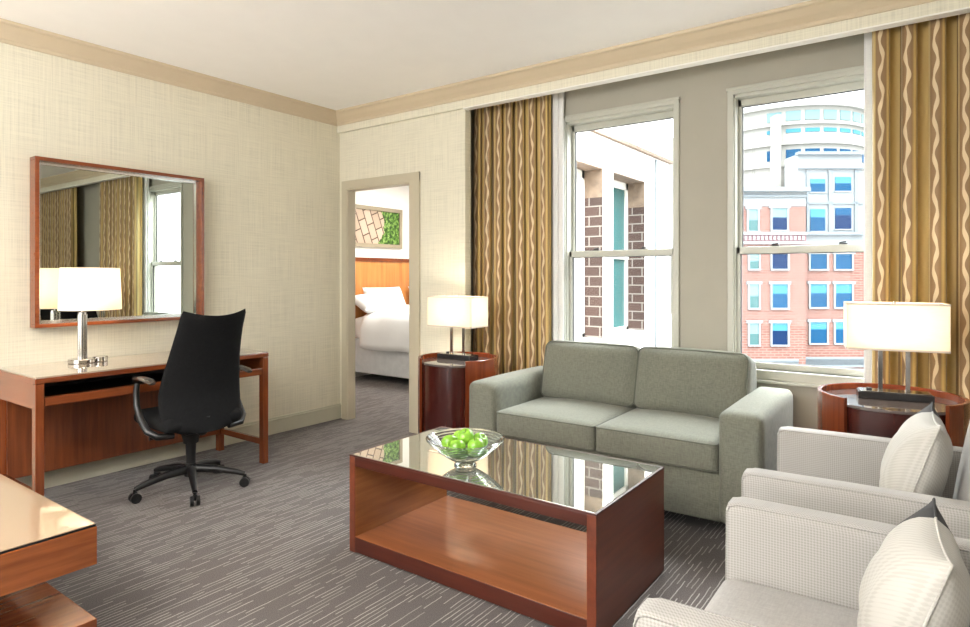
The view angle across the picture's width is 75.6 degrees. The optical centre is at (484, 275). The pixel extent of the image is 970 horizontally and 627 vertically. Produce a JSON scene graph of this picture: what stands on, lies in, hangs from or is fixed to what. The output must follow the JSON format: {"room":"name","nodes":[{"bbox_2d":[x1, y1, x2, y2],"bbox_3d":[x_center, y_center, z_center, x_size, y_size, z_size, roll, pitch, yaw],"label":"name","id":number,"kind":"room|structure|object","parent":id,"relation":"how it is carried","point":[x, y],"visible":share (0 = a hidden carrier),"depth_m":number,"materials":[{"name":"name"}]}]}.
{"room":"hotel room","nodes":[
{"label":"hotel room","id":0,"kind":"room"},
{"bbox_2d":[0,42,339,427],"bbox_3d":[-3.166,-0.085,3.122,0.120,2.710,6.200,0,0,36],"label":"wall","id":1,"kind":"structure","parent":0,"point":[271,177],"depth_m":4.63,"materials":[{"name":"paint"}]},
{"bbox_2d":[30,156,203,327],"bbox_3d":[-2.346,-0.198,4.079,0.084,1.005,1.037,0,0,36],"label":"wall mirror","id":2,"kind":"object","parent":1,"relation":"attached to","point":[147,225],"visible":0.84,"depth_m":4.05,"materials":[{"name":"brown wood"}]},
{"bbox_2d":[0,18,336,125],"bbox_3d":[-3.086,-1.387,3.045,0.100,0.105,6.170,0,0,36],"label":"trim","id":3,"kind":"structure","parent":1,"relation":"attached to","point":[11,33],"depth_m":4.20,"materials":[{"name":"paint"}]},
{"bbox_2d":[16,403,340,488],"bbox_3d":[-3.108,1.205,3.079,0.024,0.130,6.200,0,0,36],"label":"baseboard","id":4,"kind":"structure","parent":1,"relation":"attached to","point":[292,421],"depth_m":4.34,"materials":[{"name":"paint"}]},
{"bbox_2d":[355,186,408,376],"bbox_3d":[-1.305,-0.055,8.452,0.150,2.650,4.380,0,0,36],"label":"wall","id":5,"kind":"structure","parent":0,"point":[393,197],"depth_m":8.33,"materials":[{"name":"paint"}]},
{"bbox_2d":[355,204,402,248],"bbox_3d":[-1.440,-0.635,8.106,0.034,0.530,1.040,0,0,36],"label":"framed picture","id":6,"kind":"object","parent":5,"relation":"attached to","point":[375,227],"visible":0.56,"depth_m":8.18},
{"bbox_2d":[355,257,408,337],"bbox_3d":[-1.149,0.417,8.481,0.063,1.305,2.570,0,0,36],"label":"headboard","id":7,"kind":"object","parent":5,"relation":"attached to","point":[369,272],"visible":0.09,"depth_m":8.16,"materials":[{"name":"brown wood"}]},
{"bbox_2d":[44,374,725,626],"bbox_3d":[0.528,1.330,3.350,9.200,0.120,10.900,0,0,36],"label":"floor","id":8,"kind":"structure","parent":0,"point":[274,550],"depth_m":2.90,"materials":[{"name":"carpet"}]},
{"bbox_2d":[0,474,96,626],"bbox_3d":[-2.024,1.045,2.143,1.278,0.450,0.752,0,0,36],"label":"table","id":9,"kind":"object","parent":8,"relation":"on","point":[42,540],"visible":1,"depth_m":2.05,"materials":[{"name":"brown wood"}]},
{"bbox_2d":[0,581,96,626],"bbox_3d":[-2.024,1.188,2.143,1.278,0.105,0.752,0,0,36],"label":"shelf","id":10,"kind":"object","parent":9,"relation":"attached to","point":[41,604],"depth_m":2.12,"materials":[{"name":"brown wood"}]},
{"bbox_2d":[0,348,268,495],"bbox_3d":[-2.105,0.892,3.872,0.580,0.756,1.360,0,0,36],"label":"desk","id":11,"kind":"object","parent":8,"relation":"on","point":[54,415],"visible":0.66,"depth_m":3.67,"materials":[{"name":"brown wood"}]},
{"bbox_2d":[57,268,121,363],"bbox_3d":[-2.364,0.233,3.745,0.328,0.562,0.328,0,0,36],"label":"desk lamp","id":12,"kind":"object","parent":11,"relation":"on","point":[79,289],"visible":1,"depth_m":3.63,"materials":[{"name":"white fabric"}]},
{"bbox_2d":[44,369,164,396],"bbox_3d":[-2.105,0.605,3.872,0.480,0.110,1.300,0,0,36],"label":"open shelf","id":13,"kind":"object","parent":11,"relation":"attached to","point":[113,381],"depth_m":3.72,"materials":[{"name":"brown wood"}]},
{"bbox_2d":[128,309,252,506],"bbox_3d":[-1.751,0.730,3.711,0.670,1.080,0.652,0,0,40],"label":"office chair","id":14,"kind":"object","parent":8,"relation":"on","point":[199,393],"visible":1,"depth_m":3.55,"materials":[{"name":"black plastic"}]},
{"bbox_2d":[355,305,408,378],"bbox_3d":[-0.247,0.769,7.860,2.117,0.822,2.044,0,0,36],"label":"bed","id":15,"kind":"object","parent":8,"relation":"on","point":[382,336],"visible":0.23,"depth_m":7.37,"materials":[{"name":"white fabric"}]},
{"bbox_2d":[355,294,398,312],"bbox_3d":[-1.364,0.340,7.829,0.285,0.235,0.660,0,0,32],"label":"bed pillow","id":16,"kind":"object","parent":15,"relation":"on","point":[368,303],"visible":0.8,"depth_m":7.64,"materials":[{"name":"white fabric"}]},
{"bbox_2d":[362,287,405,304],"bbox_3d":[-1.275,0.306,8.029,0.232,0.329,0.720,0,0,32],"label":"bed pillow","id":17,"kind":"object","parent":15,"relation":"on","point":[395,293],"visible":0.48,"depth_m":8.01,"materials":[{"name":"white fabric"}]},
{"bbox_2d":[359,305,408,352],"bbox_3d":[-0.156,0.636,7.794,1.893,0.554,2.044,0,0,36],"label":"duvet","id":18,"kind":"object","parent":15,"relation":"on","point":[386,330],"depth_m":7.33,"materials":[{"name":"white fabric"}]},
{"bbox_2d":[418,351,497,432],"bbox_3d":[-0.184,0.920,4.452,0.570,0.700,0.549,0,0,36],"label":"side table","id":19,"kind":"object","parent":8,"relation":"on","point":[443,384],"visible":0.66,"depth_m":4.22,"materials":[{"name":"brown wood"}]},
{"bbox_2d":[427,295,487,360],"bbox_3d":[-0.199,0.369,4.536,0.402,0.460,0.202,0,0,36],"label":"table lamp","id":20,"kind":"object","parent":19,"relation":"on","point":[470,312],"visible":1,"depth_m":4.46,"materials":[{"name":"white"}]},
{"bbox_2d":[350,426,663,626],"bbox_3d":[0.073,1.042,2.782,1.242,0.444,0.662,0,0,36],"label":"coffee table","id":21,"kind":"object","parent":8,"relation":"on","point":[403,516],"visible":0.98,"depth_m":2.63,"materials":[{"name":"brown wood"}]},
{"bbox_2d":[426,428,504,467],"bbox_3d":[-0.086,0.760,2.714,0.342,0.120,0.342,0,0,36],"label":"fruit bowl","id":22,"kind":"object","parent":21,"relation":"on","point":[466,457],"visible":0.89,"depth_m":2.65,"materials":[{"name":"clear glass"}]},
{"bbox_2d":[441,434,456,446],"bbox_3d":[-0.154,0.725,2.720,0.074,0.070,0.072,0,0,-30],"label":"apple","id":23,"kind":"object","parent":22,"relation":"in","point":[446,440],"visible":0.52,"depth_m":2.69,"materials":[{"name":"green food"}]},
{"bbox_2d":[449,439,465,447],"bbox_3d":[-0.117,0.728,2.649,0.073,0.073,0.070,0,0,-41],"label":"apple","id":24,"kind":"object","parent":22,"relation":"in","point":[457,443],"visible":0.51,"depth_m":2.63,"materials":[{"name":"green food"}]},
{"bbox_2d":[457,428,473,444],"bbox_3d":[-0.084,0.695,2.712,0.073,0.072,0.074,0,0,-34],"label":"apple","id":25,"kind":"object","parent":22,"relation":"in","point":[465,434],"visible":0.76,"depth_m":2.69,"materials":[{"name":"green food"}]},
{"bbox_2d":[467,437,483,447],"bbox_3d":[-0.039,0.720,2.660,0.074,0.073,0.074,0,0,-29],"label":"apple","id":26,"kind":"object","parent":22,"relation":"in","point":[474,442],"visible":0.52,"depth_m":2.64,"materials":[{"name":"green food"}]},
{"bbox_2d":[474,432,487,446],"bbox_3d":[-0.022,0.725,2.749,0.074,0.070,0.072,0,0,-22],"label":"apple","id":27,"kind":"object","parent":22,"relation":"in","point":[482,436],"visible":0.55,"depth_m":2.73,"materials":[{"name":"green food"}]},
{"bbox_2d":[355,496,586,618],"bbox_3d":[0.073,1.192,2.782,1.170,0.002,0.660,0,0,36],"label":"shelf","id":28,"kind":"object","parent":21,"relation":"attached to","point":[538,563],"depth_m":2.73,"materials":[{"name":"brown wood"}]},
{"bbox_2d":[469,340,792,523],"bbox_3d":[0.836,0.850,3.731,1.707,0.839,0.893,0,0,35],"label":"sofa","id":29,"kind":"object","parent":8,"relation":"on","point":[702,416],"visible":0.84,"depth_m":3.53,"materials":[{"name":"green fabric"}]},
{"bbox_2d":[497,397,631,448],"bbox_3d":[0.515,0.882,3.837,0.644,0.190,0.678,0,0,35],"label":"seat cushion","id":30,"kind":"object","parent":29,"relation":"on","point":[560,422],"depth_m":3.64,"materials":[{"name":"green fabric"}]},
{"bbox_2d":[542,340,640,407],"bbox_3d":[0.698,0.635,4.076,0.666,0.409,0.245,0,-14,34],"label":"cushion","id":31,"kind":"object","parent":29,"relation":"on","point":[598,373],"depth_m":3.96,"materials":[{"name":"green fabric"}]},
{"bbox_2d":[596,408,718,470],"bbox_3d":[1.045,0.882,3.465,0.644,0.190,0.678,0,0,35],"label":"seat cushion","id":32,"kind":"object","parent":29,"relation":"on","point":[673,439],"depth_m":3.25,"materials":[{"name":"green fabric"}]},
{"bbox_2d":[635,347,753,417],"bbox_3d":[1.227,0.635,3.704,0.666,0.409,0.245,0,-14,36],"label":"cushion","id":33,"kind":"object","parent":29,"relation":"on","point":[701,383],"depth_m":3.60,"materials":[{"name":"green fabric"}]},
{"bbox_2d":[633,496,969,626],"bbox_3d":[0.849,0.860,1.319,0.827,0.820,0.806,0,0,35],"label":"armchair","id":34,"kind":"object","parent":8,"relation":"on","point":[786,565],"visible":0.82,"depth_m":1.66,"materials":[{"name":"grey fabric"}]},
{"bbox_2d":[704,579,858,626],"bbox_3d":[0.765,0.925,1.377,0.622,0.181,0.618,0,0,35],"label":"seat cushion","id":35,"kind":"object","parent":34,"relation":"on","point":[759,602],"depth_m":1.62,"materials":[{"name":"grey fabric"}]},
{"bbox_2d":[857,498,969,626],"bbox_3d":[0.911,0.695,1.332,0.201,0.344,0.403,0,0,32],"label":"throw pillow","id":36,"kind":"object","parent":34,"relation":"on","point":[918,576],"visible":1,"depth_m":1.23,"materials":[{"name":"white fabric"}]},
{"bbox_2d":[741,421,969,539],"bbox_3d":[1.414,0.860,2.190,0.827,0.820,0.806,0,0,34],"label":"armchair","id":37,"kind":"object","parent":8,"relation":"on","point":[821,470],"visible":0.43,"depth_m":2.06,"materials":[{"name":"grey fabric"}]},
{"bbox_2d":[879,402,952,496],"bbox_3d":[1.472,0.654,2.140,0.207,0.387,0.434,0,0,33],"label":"throw pillow","id":38,"kind":"object","parent":37,"relation":"on","point":[918,458],"visible":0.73,"depth_m":2.00,"materials":[{"name":"white fabric"}]},
{"bbox_2d":[817,382,969,446],"bbox_3d":[1.905,0.910,2.941,0.600,0.720,0.579,0,0,36],"label":"side table","id":39,"kind":"object","parent":8,"relation":"on","point":[839,407],"visible":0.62,"depth_m":2.82,"materials":[{"name":"brown wood"}]},
{"bbox_2d":[843,301,950,402],"bbox_3d":[1.934,0.349,2.956,0.402,0.460,0.202,0,0,26],"label":"table lamp","id":40,"kind":"object","parent":39,"relation":"on","point":[907,327],"visible":1,"depth_m":2.88,"materials":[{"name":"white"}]},
{"bbox_2d":[0,0,809,109],"bbox_3d":[-0.045,-1.565,1.124,7.520,0.250,6.620,0,0,36],"label":"ceiling","id":41,"kind":"structure","parent":0,"point":[331,54],"depth_m":3.70,"materials":[{"name":"paint"}]},
{"bbox_2d":[473,94,550,374],"bbox_3d":[0.186,-0.070,4.804,0.733,2.640,0.067,0,0,36],"label":"curtain","id":42,"kind":"object","parent":41,"relation":"hanging from","point":[512,250],"visible":0.62,"depth_m":4.77,"materials":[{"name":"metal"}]},
{"bbox_2d":[551,92,564,340],"bbox_3d":[0.534,-0.070,4.604,0.117,2.640,0.027,0,0,36],"label":"sheer curtain","id":43,"kind":"object","parent":41,"relation":"hanging from","point":[558,99],"visible":0.7,"depth_m":4.59,"materials":[{"name":"white fabric"}]},
{"bbox_2d":[864,32,871,382],"bbox_3d":[2.217,-0.070,3.334,0.340,2.640,0.041,0,0,36],"label":"sheer curtain","id":44,"kind":"object","parent":41,"relation":"hanging from","point":[867,36],"visible":0.16,"depth_m":3.40,"materials":[{"name":"white fabric"}]},
{"bbox_2d":[872,13,969,399],"bbox_3d":[2.501,-0.070,3.019,1.084,2.640,0.135,0,0,36],"label":"curtain","id":45,"kind":"object","parent":41,"relation":"hanging from","point":[921,70],"visible":0.58,"depth_m":3.19,"materials":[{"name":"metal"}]},
{"bbox_2d":[340,109,470,417],"bbox_3d":[-0.705,-0.085,5.211,1.420,2.710,0.070,0,0,36],"label":"wall","id":46,"kind":"structure","parent":0,"point":[438,146],"depth_m":4.95,"materials":[{"name":"paint"}]},
{"bbox_2d":[342,171,419,433],"bbox_3d":[-0.876,0.215,5.324,0.920,2.110,0.096,0,0,36],"label":"door frame","id":47,"kind":"structure","parent":46,"relation":"in","point":[412,179],"depth_m":5.52,"materials":[{"name":"paint"}]},
{"bbox_2d":[336,0,938,125],"bbox_3d":[1.610,-1.387,3.395,7.300,0.105,0.100,0,0,36],"label":"trim","id":48,"kind":"structure","parent":46,"relation":"attached to","point":[812,13],"depth_m":3.85,"materials":[{"name":"paint"}]},
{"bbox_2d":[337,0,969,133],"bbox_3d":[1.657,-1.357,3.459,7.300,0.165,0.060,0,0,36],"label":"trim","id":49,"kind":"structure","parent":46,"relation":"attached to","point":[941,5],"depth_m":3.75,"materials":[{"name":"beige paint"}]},
{"bbox_2d":[463,6,969,110],"bbox_3d":[2.232,-1.272,3.043,5.880,0.008,0.064,0,0,36],"label":"trim","id":50,"kind":"structure","parent":46,"relation":"attached to","point":[964,10],"depth_m":3.56,"materials":[{"name":"paint"}]},
{"bbox_2d":[575,119,668,347],"bbox_3d":[1.164,0.970,7.130,0.300,6.600,4.530,0,0,36],"label":"building","id":51,"kind":"structure","parent":0,"point":[595,149],"depth_m":8.11,"materials":[{"name":"white paint"}]},
{"bbox_2d":[575,169,583,338],"bbox_3d":[0.869,-0.260,6.892,0.060,1.940,0.940,0,0,36],"label":"window","id":52,"kind":"structure","parent":51,"relation":"in","point":[579,262],"depth_m":7.20,"materials":[{"name":"white stone"}]},
{"bbox_2d":[577,160,644,207],"bbox_3d":[1.334,-1.065,7.334,0.256,0.330,2.200,0,0,36],"label":"trim","id":53,"kind":"structure","parent":51,"relation":"attached to","point":[593,175],"depth_m":7.24,"materials":[{"name":"beige stone"}]},
{"bbox_2d":[584,197,644,337],"bbox_3d":[1.605,-0.095,7.710,0.256,1.610,1.272,0,0,36],"label":"trim","id":54,"kind":"structure","parent":51,"relation":"attached to","point":[593,207],"depth_m":7.24,"materials":[{"name":"brown brick"}]},
{"bbox_2d":[613,180,628,331],"bbox_3d":[1.593,-0.260,7.893,0.060,1.940,0.990,0,0,36],"label":"window","id":55,"kind":"structure","parent":51,"relation":"in","point":[620,189],"depth_m":8.14,"materials":[{"name":"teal glass"}]},
{"bbox_2d":[591,130,672,163],"bbox_3d":[1.320,-1.610,7.047,0.050,0.040,4.520,0,0,36],"label":"trim","id":56,"kind":"structure","parent":51,"relation":"attached to","point":[599,132],"depth_m":7.69,"materials":[{"name":"beige stone"}]},
{"bbox_2d":[655,160,656,346],"bbox_3d":[2.310,1.350,8.442,0.020,5.840,0.040,0,0,36],"label":"trim","id":57,"kind":"structure","parent":51,"relation":"attached to","point":[655,160],"depth_m":8.43,"materials":[{"name":"beige stone"}]},
{"bbox_2d":[471,33,863,428],"bbox_3d":[2.270,-0.085,3.318,6.140,2.710,0.350,0,0,36],"label":"wall","id":58,"kind":"structure","parent":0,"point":[701,89],"depth_m":4.00,"materials":[{"name":"grey paint"}]},
{"bbox_2d":[564,97,679,347],"bbox_3d":[0.945,-0.264,4.388,0.914,1.817,0.160,0,0,36],"label":"window","id":59,"kind":"structure","parent":58,"relation":"attached to","point":[574,124],"depth_m":4.46,"materials":[{"name":"paint"}]},
{"bbox_2d":[726,65,863,387],"bbox_3d":[1.909,-0.264,3.691,0.934,1.817,0.160,0,0,36],"label":"window","id":60,"kind":"structure","parent":58,"relation":"attached to","point":[807,376],"depth_m":3.81,"materials":[{"name":"paint"}]},
{"label":"outside","id":61,"kind":"structure","parent":0,"visible":0},
{"bbox_2d":[742,151,863,368],"bbox_3d":[26.396,0.800,50.252,18.400,21.440,3.900,0,0,0],"label":"apartment building","id":62,"kind":"structure","parent":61,"point":[793,305],"depth_m":49.70,"materials":[{"name":"pink brick"}]},
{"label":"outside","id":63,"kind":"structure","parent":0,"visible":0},
{"bbox_2d":[669,101,863,313],"bbox_3d":[23.756,-5.200,64.372,26.955,19.040,19.772,0,0,27],"label":"curved tower","id":64,"kind":"structure","parent":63,"point":[774,133],"depth_m":53.45,"materials":[{"name":"stone"}]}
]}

